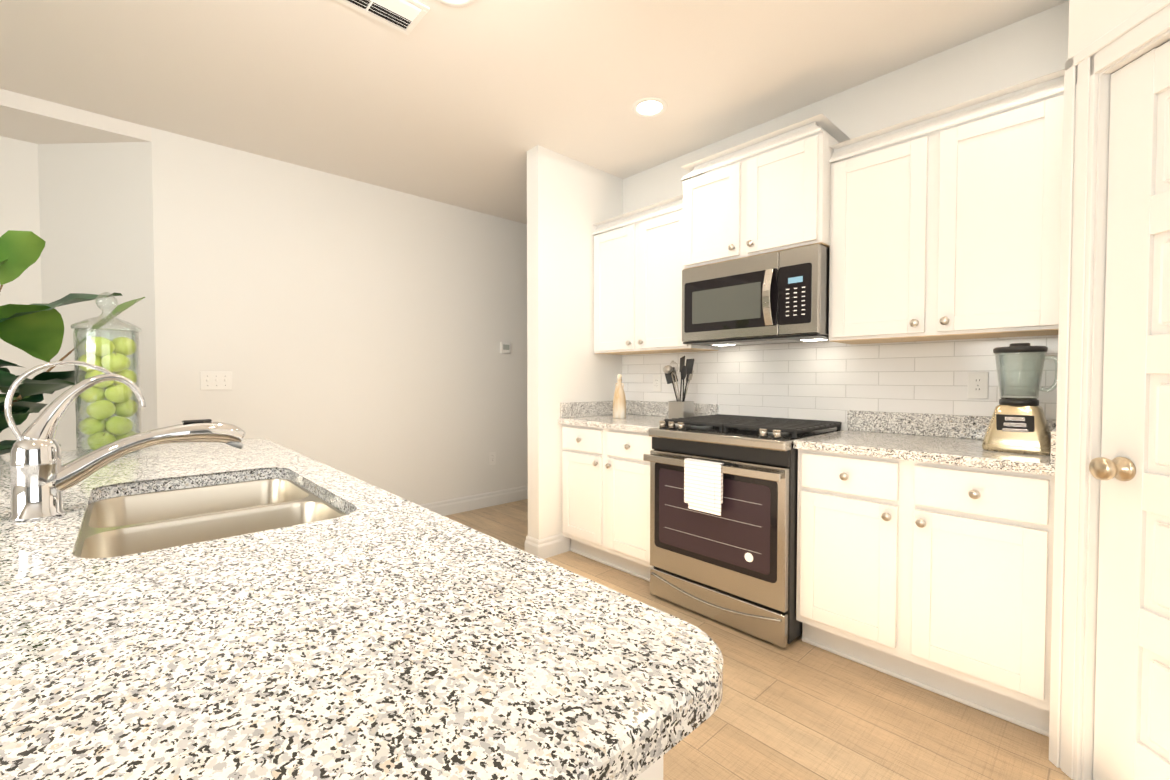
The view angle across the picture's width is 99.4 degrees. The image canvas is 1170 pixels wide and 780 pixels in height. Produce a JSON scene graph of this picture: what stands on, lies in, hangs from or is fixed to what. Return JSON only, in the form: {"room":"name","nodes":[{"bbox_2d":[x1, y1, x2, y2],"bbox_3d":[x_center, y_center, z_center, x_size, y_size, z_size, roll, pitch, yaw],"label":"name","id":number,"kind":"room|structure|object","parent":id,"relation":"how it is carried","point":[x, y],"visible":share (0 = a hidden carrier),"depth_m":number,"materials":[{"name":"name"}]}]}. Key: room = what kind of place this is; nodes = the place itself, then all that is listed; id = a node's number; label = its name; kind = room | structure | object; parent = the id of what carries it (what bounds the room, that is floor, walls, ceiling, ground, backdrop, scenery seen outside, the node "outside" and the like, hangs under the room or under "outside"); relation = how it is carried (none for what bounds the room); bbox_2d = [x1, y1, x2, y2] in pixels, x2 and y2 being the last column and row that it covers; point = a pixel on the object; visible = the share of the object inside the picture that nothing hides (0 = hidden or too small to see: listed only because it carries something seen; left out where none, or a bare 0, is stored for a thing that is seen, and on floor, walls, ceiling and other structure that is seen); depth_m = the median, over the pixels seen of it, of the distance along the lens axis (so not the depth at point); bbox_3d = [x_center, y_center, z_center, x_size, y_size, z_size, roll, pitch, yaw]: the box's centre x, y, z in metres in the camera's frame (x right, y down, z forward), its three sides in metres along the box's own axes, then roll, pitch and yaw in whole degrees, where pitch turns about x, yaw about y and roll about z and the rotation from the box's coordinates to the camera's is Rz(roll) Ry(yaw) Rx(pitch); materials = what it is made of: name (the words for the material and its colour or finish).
{"room":"kitchen","nodes":[
{"label":"kitchen","id":0,"kind":"room"},
{"bbox_2d":[0,127,527,504],"bbox_3d":[-2.513,-0.236,3.454,9.500,2.670,0.620,-1,2,-43],"label":"wall","id":1,"kind":"structure","parent":0,"point":[360,330],"depth_m":3.46,"materials":[{"name":"white paint"}]},
{"bbox_2d":[200,371,231,389],"bbox_3d":[-2.356,-0.059,3.171,0.166,0.118,0.014,-1,2,-43],"label":"switch plate","id":2,"kind":"object","parent":1,"relation":"attached to","point":[215,380],"visible":1,"depth_m":3.17,"materials":[{"name":"white plastic"}]},
{"bbox_2d":[489,452,495,464],"bbox_3d":[-0.854,0.632,4.582,0.072,0.118,0.007,-1,2,-43],"label":"outlet","id":3,"kind":"object","parent":1,"relation":"attached to","point":[492,458],"visible":1,"depth_m":4.58,"materials":[{"name":"white plastic"}]},
{"bbox_2d":[419,485,569,558],"bbox_3d":[-0.015,1.100,0.762,9.254,0.130,7.770,-1,2,-43],"label":"baseboard","id":4,"kind":"structure","parent":1,"relation":"attached to","point":[548,547],"depth_m":4.29,"materials":[{"name":"white paint"}]},
{"bbox_2d":[500,342,510,353],"bbox_3d":[-0.744,-0.395,4.646,0.110,0.110,0.027,-1,2,-43],"label":"thermostat","id":5,"kind":"object","parent":1,"relation":"attached to","point":[505,347],"visible":0.98,"depth_m":4.63,"materials":[{"name":"white plastic"}]},
{"bbox_2d":[0,0,1068,223],"bbox_3d":[-0.394,-1.512,1.132,9.500,0.165,9.200,-1,2,-43],"label":"ceiling","id":6,"kind":"structure","parent":0,"point":[469,106],"depth_m":2.42,"materials":[{"name":"white paint"}]},
{"bbox_2d":[335,0,429,34],"bbox_3d":[-0.829,-1.528,1.942,0.370,0.011,0.210,-1,2,-43],"label":"ceiling vent","id":7,"kind":"object","parent":6,"relation":"in","point":[399,15],"visible":1,"depth_m":2.00,"materials":[{"name":"white plastic"}]},
{"bbox_2d":[437,0,474,6],"bbox_3d":[-0.506,-1.530,1.887,0.196,0.006,0.196,-1,2,-43],"label":"recessed light","id":8,"kind":"object","parent":6,"relation":"in","point":[458,3],"visible":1,"depth_m":1.96,"materials":[{"name":"white plastic"}]},
{"bbox_2d":[632,97,667,116],"bbox_3d":[0.354,-1.550,2.724,0.196,0.006,0.196,-1,2,-43],"label":"recessed light","id":9,"kind":"object","parent":6,"relation":"in","point":[650,107],"visible":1,"depth_m":2.71,"materials":[{"name":"white plastic"}]},
{"bbox_2d":[527,145,622,539],"bbox_3d":[-0.048,-0.237,3.514,0.800,2.670,0.120,-1,2,-43],"label":"wall","id":10,"kind":"structure","parent":0,"point":[570,201],"depth_m":3.31,"materials":[{"name":"white paint"}]},
{"bbox_2d":[560,401,612,416],"bbox_3d":[0.057,0.132,3.524,0.595,0.101,0.020,-1,2,-43],"label":"backsplash","id":11,"kind":"structure","parent":10,"relation":"attached to","point":[593,408],"depth_m":3.46,"materials":[{"name":"grey stone"}]},
{"bbox_2d":[445,499,1072,779],"bbox_3d":[-0.394,1.179,1.198,9.500,0.050,9.200,-1,2,-43],"label":"floor","id":12,"kind":"structure","parent":0,"point":[797,708],"depth_m":1.70,"materials":[{"name":"brown wood"}]},
{"bbox_2d":[0,230,145,454],"bbox_3d":[-2.497,0.183,1.852,1.306,1.909,0.948,-1,2,-43],"label":"plant","id":13,"kind":"object","parent":12,"relation":"on","point":[35,330],"visible":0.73,"depth_m":2.00,"materials":[{"name":"green plant"}]},
{"bbox_2d":[562,425,653,581],"bbox_3d":[0.340,0.665,3.248,0.618,0.877,0.829,-1,2,-43],"label":"base cabinet","id":14,"kind":"object","parent":12,"relation":"on","point":[606,476],"depth_m":3.04,"materials":[{"name":"white paint"}]},
{"bbox_2d":[558,413,677,432],"bbox_3d":[0.334,0.209,3.229,0.638,0.035,0.831,-1,2,-43],"label":"countertop","id":15,"kind":"structure","parent":14,"relation":"on","point":[633,422],"depth_m":3.10,"materials":[{"name":"grey stone"}]},
{"bbox_2d":[613,374,625,418],"bbox_3d":[0.231,0.041,3.316,0.090,0.294,0.090,-1,2,-43],"label":"ceramic bottle","id":16,"kind":"object","parent":15,"relation":"on","point":[619,405],"visible":1,"depth_m":3.29,"materials":[{"name":"ceramic"}]},
{"bbox_2d":[663,356,693,418],"bbox_3d":[0.586,-0.012,3.107,0.199,0.410,0.210,-1,2,-43],"label":"utensil crock","id":17,"kind":"object","parent":15,"relation":"on","point":[677,408],"visible":0.9,"depth_m":3.06,"materials":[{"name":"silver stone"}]},
{"bbox_2d":[644,766,662,779],"bbox_3d":[-0.969,0.717,1.094,0.829,0.878,2.254,-1,2,-43],"label":"kitchen island","id":18,"kind":"object","parent":12,"relation":"on","point":[657,774],"depth_m":0.52,"materials":[{"name":"white paint"}]},
{"bbox_2d":[0,438,722,779],"bbox_3d":[-1.070,0.262,0.986,1.150,0.035,2.400,-1,2,-43],"label":"island countertop","id":19,"kind":"structure","parent":18,"relation":"on","point":[395,638],"depth_m":0.48,"materials":[{"name":"white stone"}]},
{"bbox_2d":[71,292,141,456],"bbox_3d":[-1.687,-0.060,1.756,0.180,0.572,0.180,-1,2,-43],"label":"jar","id":20,"kind":"object","parent":19,"relation":"on","point":[101,426],"visible":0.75,"depth_m":1.72,"materials":[{"name":"clear glass"}]},
{"bbox_2d":[4,361,245,521],"bbox_3d":[-0.961,0.091,1.075,0.383,0.304,0.105,-1,2,-43],"label":"faucet","id":21,"kind":"object","parent":19,"relation":"on","point":[43,479],"visible":1,"depth_m":0.97,"materials":[{"name":"silver metal"}]},
{"bbox_2d":[68,470,355,565],"bbox_3d":[-0.833,0.376,1.119,0.485,0.223,0.790,-1,2,-43],"label":"sink","id":22,"kind":"object","parent":19,"relation":"in","point":[135,519],"depth_m":1.22,"materials":[{"name":"silver metal"}]},
{"bbox_2d":[643,414,843,647],"bbox_3d":[0.821,0.641,2.602,0.733,0.958,0.758,-1,2,-43],"label":"range","id":23,"kind":"object","parent":12,"relation":"on","point":[723,516],"visible":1,"depth_m":2.33,"materials":[{"name":"silver metal"}]},
{"bbox_2d":[684,458,723,515],"bbox_3d":[0.564,0.457,2.360,0.034,0.241,0.200,-1,2,-43],"label":"towel","id":24,"kind":"object","parent":23,"relation":"hanging from","point":[703,480],"depth_m":2.34,"materials":[{"name":"white fabric"}]},
{"bbox_2d":[793,445,1054,736],"bbox_3d":[1.427,0.694,2.075,0.618,0.877,0.829,-1,2,-43],"label":"base cabinet","id":25,"kind":"object","parent":12,"relation":"on","point":[924,539],"depth_m":1.80,"materials":[{"name":"white paint"}]},
{"bbox_2d":[794,429,1054,476],"bbox_3d":[1.419,0.237,2.057,0.638,0.035,0.831,-1,2,-43],"label":"countertop","id":26,"kind":"structure","parent":25,"relation":"on","point":[968,452],"depth_m":1.90,"materials":[{"name":"grey stone"}]},
{"bbox_2d":[982,343,1057,454],"bbox_3d":[1.607,0.026,1.826,0.183,0.396,0.208,-1,2,-43],"label":"blender","id":27,"kind":"object","parent":26,"relation":"on","point":[1017,425],"visible":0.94,"depth_m":1.78,"materials":[{"name":"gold metal"}]},
{"bbox_2d":[623,1,1068,226],"bbox_3d":[2.338,-0.191,1.615,0.120,2.670,6.150,-1,2,-43],"label":"wall","id":28,"kind":"structure","parent":0,"point":[1035,46],"depth_m":2.32,"materials":[{"name":"white paint"}]},
{"bbox_2d":[592,196,721,356],"bbox_3d":[0.449,-0.710,3.315,0.323,0.905,0.829,-1,2,-43],"label":"upper cabinet","id":29,"kind":"object","parent":28,"relation":"attached to","point":[638,282],"depth_m":3.21,"materials":[{"name":"white paint"}]},
{"bbox_2d":[653,375,660,391],"bbox_3d":[0.506,-0.047,3.487,0.007,0.116,0.072,-1,2,-43],"label":"outlet","id":30,"kind":"object","parent":28,"relation":"attached to","point":[656,383],"visible":1,"depth_m":3.48,"materials":[{"name":"white plastic"}]},
{"bbox_2d":[678,114,847,272],"bbox_3d":[0.962,-0.980,2.687,0.413,0.575,0.780,-1,2,-43],"label":"upper cabinet","id":31,"kind":"object","parent":28,"relation":"attached to","point":[777,199],"depth_m":2.49,"materials":[{"name":"white paint"}]},
{"bbox_2d":[682,244,829,346],"bbox_3d":[0.935,-0.471,2.674,0.430,0.426,0.764,-1,2,-43],"label":"microwave","id":32,"kind":"object","parent":31,"relation":"attached to","point":[777,297],"visible":0.96,"depth_m":2.50,"materials":[{"name":"silver metal"}]},
{"bbox_2d":[626,401,1056,440],"bbox_3d":[1.102,0.149,2.850,0.021,0.101,2.428,-1,2,-43],"label":"backsplash","id":33,"kind":"structure","parent":28,"relation":"attached to","point":[872,420],"depth_m":2.38,"materials":[{"name":"grey stone"}]},
{"bbox_2d":[822,69,1064,344],"bbox_3d":[1.538,-0.681,2.138,0.323,0.905,0.819,-1,2,-43],"label":"upper cabinet","id":34,"kind":"object","parent":28,"relation":"attached to","point":[952,233],"depth_m":1.98,"materials":[{"name":"white paint"}]},
{"bbox_2d":[967,372,988,398],"bbox_3d":[1.722,-0.020,2.174,0.007,0.116,0.072,-1,2,-43],"label":"outlet","id":35,"kind":"object","parent":28,"relation":"attached to","point":[978,382],"visible":1,"depth_m":2.17,"materials":[{"name":"white plastic"}]},
{"bbox_2d":[1049,0,1169,779],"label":"door","id":36,"kind":"structure","parent":0,"point":[1110,684],"depth_m":1.37,"materials":[{"name":"white paint"}]},
{"bbox_2d":[1050,425,1055,464],"bbox_3d":[1.693,0.175,1.757,0.595,0.101,0.020,-1,2,-43],"label":"backsplash","id":37,"kind":"structure","parent":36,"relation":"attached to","point":[1053,431],"depth_m":1.56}
]}

